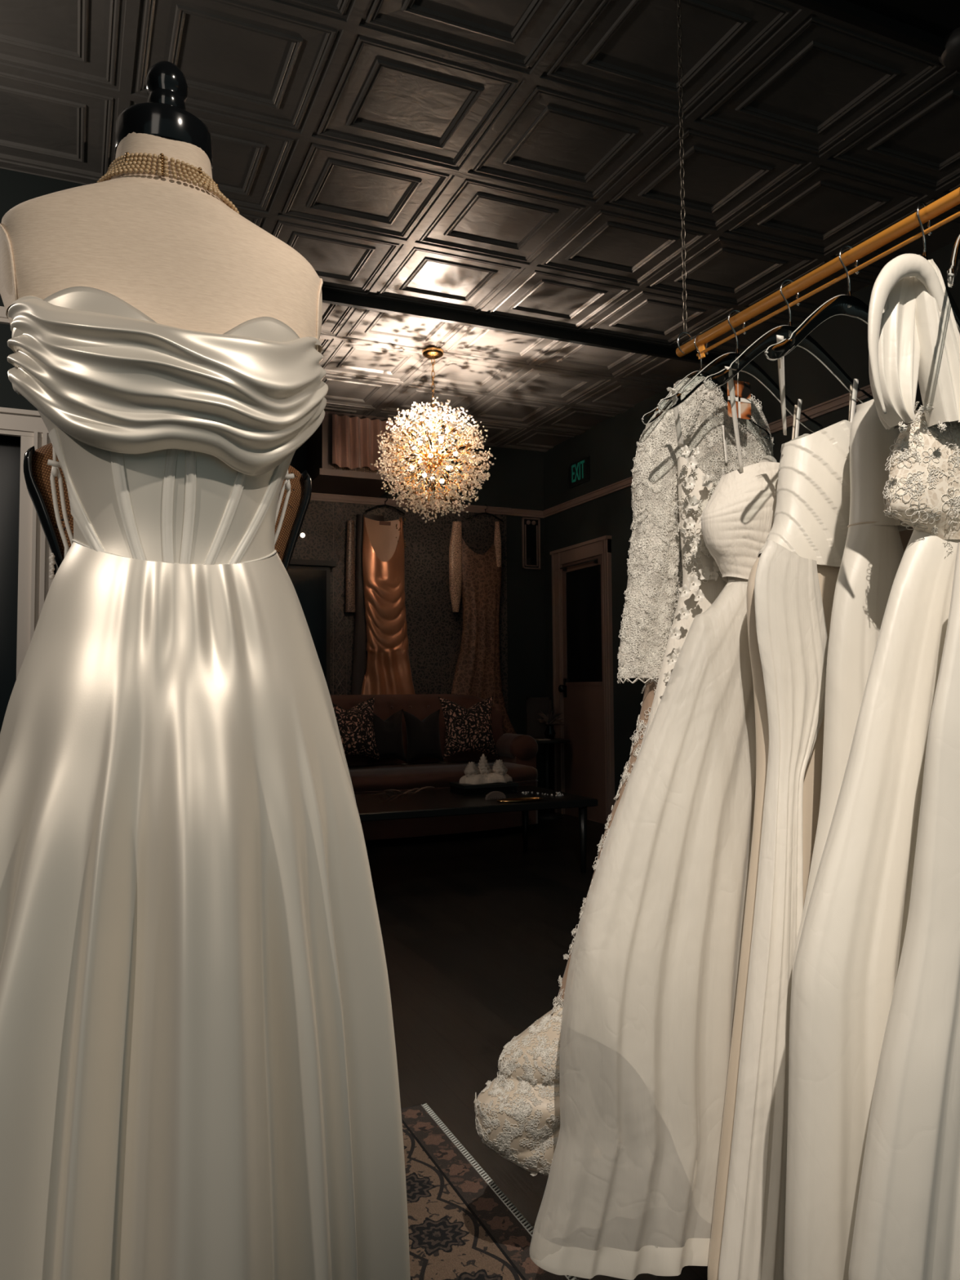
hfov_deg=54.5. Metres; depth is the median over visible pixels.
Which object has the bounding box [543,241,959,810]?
wall
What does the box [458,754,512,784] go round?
flower arrangement
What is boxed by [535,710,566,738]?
bouquet
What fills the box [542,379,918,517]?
trim
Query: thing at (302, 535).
globe lamp
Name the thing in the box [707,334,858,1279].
gown
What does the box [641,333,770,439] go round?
hanger
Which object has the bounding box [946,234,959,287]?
hanger
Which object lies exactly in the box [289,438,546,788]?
wall
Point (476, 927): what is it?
floor
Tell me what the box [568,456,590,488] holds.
exit sign
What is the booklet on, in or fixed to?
on the side table at (547, 815)
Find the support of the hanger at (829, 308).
hanging from the rail
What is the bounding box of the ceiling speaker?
[938,26,959,71]
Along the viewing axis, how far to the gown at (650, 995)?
1.41 m
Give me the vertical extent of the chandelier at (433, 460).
1.024 m
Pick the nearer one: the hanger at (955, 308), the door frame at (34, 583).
the hanger at (955, 308)
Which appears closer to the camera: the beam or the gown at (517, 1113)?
the gown at (517, 1113)
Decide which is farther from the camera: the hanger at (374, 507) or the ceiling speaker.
the hanger at (374, 507)
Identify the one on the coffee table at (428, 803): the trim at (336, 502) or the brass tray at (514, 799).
the brass tray at (514, 799)
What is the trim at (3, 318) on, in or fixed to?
attached to the wall at (16, 188)
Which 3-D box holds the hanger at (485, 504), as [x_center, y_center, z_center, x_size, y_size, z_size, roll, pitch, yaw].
[0.042,-1.036,7.576,0.325,0.138,0.018,1,-3,-24]
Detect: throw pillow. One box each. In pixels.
[332,696,381,759]
[438,696,498,759]
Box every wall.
[0,168,86,577]
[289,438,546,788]
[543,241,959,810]
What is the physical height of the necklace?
0.009 m
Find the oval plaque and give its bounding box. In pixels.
[484,791,506,799]
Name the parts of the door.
handle, curtain rod, glass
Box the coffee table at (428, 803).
[354,785,597,872]
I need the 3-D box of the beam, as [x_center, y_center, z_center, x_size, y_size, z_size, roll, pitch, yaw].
[0.036,-1.710,5.023,3.230,0.065,0.050,1,-3,-24]
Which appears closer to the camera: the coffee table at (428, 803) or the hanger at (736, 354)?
the hanger at (736, 354)
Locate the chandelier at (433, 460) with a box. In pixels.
[370,345,496,523]
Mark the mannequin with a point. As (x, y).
(171, 249)
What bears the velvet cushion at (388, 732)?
on the tufted sofa
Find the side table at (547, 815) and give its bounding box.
[534,737,569,819]
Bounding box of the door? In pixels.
[549,535,614,825]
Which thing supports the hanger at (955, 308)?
hanging from the rail
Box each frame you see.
[0,407,53,678]
[525,697,551,738]
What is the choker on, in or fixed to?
attached to the mannequin
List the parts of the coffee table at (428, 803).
leg, leg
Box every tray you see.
[448,781,518,795]
[497,797,542,802]
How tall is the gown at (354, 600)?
1.950 m
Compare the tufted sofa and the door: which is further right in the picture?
the door
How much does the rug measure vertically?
0.012 m
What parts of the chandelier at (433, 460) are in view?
bulb, bulb, chain, bulb, bulb, bulb, bulb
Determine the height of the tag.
0.119 m
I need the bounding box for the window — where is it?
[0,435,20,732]
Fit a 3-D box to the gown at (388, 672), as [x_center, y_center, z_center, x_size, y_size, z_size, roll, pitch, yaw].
[-0.669,0.038,7.167,0.590,1.990,0.152,1,-3,-29]
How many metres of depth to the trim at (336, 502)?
7.11 m
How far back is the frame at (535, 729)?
7.42 m
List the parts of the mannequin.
arm plate, arm plate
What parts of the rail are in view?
chain, rod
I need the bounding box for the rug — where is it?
[400,1102,577,1279]
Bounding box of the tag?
[727,352,751,419]
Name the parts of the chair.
arm plate, arm plate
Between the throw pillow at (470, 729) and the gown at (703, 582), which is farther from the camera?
the throw pillow at (470, 729)
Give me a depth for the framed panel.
7.80 m
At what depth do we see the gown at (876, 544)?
1.33 m
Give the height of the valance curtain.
0.412 m
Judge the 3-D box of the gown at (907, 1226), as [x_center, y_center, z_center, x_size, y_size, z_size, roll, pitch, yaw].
[0.626,0.352,1.095,0.507,1.284,0.117,1,-3,-24]
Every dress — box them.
[0,286,410,1279]
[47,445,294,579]
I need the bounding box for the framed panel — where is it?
[521,517,540,569]
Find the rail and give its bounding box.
[675,0,959,359]
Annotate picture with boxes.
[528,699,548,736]
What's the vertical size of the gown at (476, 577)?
1.802 m
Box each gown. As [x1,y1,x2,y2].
[345,514,384,694]
[360,514,415,694]
[448,521,516,733]
[473,376,773,1176]
[529,366,802,1279]
[637,388,776,755]
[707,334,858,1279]
[783,253,959,1279]
[791,399,915,988]
[848,542,959,1279]
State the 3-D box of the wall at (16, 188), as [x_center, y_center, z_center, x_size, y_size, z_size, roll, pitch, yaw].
[-2.205,-0.392,2.195,3.100,3.045,8.140,1,-3,-24]
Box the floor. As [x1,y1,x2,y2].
[364,809,707,1279]
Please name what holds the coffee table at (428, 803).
on the floor
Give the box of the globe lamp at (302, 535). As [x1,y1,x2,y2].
[297,533,305,539]
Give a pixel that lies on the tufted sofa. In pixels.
(517, 752)
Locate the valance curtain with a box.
[332,413,396,474]
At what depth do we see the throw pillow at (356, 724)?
6.47 m
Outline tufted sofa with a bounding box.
[329,693,537,840]
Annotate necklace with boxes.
[521,791,563,795]
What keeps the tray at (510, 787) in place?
on the coffee table at (428, 803)
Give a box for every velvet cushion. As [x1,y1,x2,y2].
[367,708,406,764]
[402,709,444,763]
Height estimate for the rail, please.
1.393 m
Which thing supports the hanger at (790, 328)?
hanging from the rail
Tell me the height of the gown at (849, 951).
1.480 m
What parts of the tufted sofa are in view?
seat, rolled arm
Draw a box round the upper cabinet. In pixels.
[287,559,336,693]
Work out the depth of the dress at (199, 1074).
0.90 m
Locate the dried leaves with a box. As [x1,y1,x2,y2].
[371,786,434,803]
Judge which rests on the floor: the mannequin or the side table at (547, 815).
the side table at (547, 815)
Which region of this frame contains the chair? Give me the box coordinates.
[23,443,311,571]
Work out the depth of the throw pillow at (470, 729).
6.81 m
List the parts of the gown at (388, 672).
beaded trim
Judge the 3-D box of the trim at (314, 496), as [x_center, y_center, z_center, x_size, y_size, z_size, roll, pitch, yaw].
[-0.929,-1.082,7.215,3.230,0.055,0.042,1,-3,-24]
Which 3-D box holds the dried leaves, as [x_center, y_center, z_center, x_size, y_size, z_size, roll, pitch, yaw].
[-0.408,0.822,4.946,0.343,0.078,0.056,1,-3,-24]
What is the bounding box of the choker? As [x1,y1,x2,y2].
[97,151,239,214]
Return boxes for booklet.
[535,738,550,740]
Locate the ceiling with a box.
[0,0,959,452]
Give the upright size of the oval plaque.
0.080 m
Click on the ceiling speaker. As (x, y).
(950, 57)
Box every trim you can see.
[0,306,10,324]
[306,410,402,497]
[310,492,544,518]
[333,502,344,694]
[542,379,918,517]
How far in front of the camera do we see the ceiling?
3.48 m
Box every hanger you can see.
[364,496,404,515]
[466,504,503,521]
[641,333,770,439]
[657,309,824,432]
[702,279,873,403]
[764,244,868,360]
[882,201,959,333]
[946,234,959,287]
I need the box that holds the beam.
[321,288,732,367]
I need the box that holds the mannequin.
[0,60,323,558]

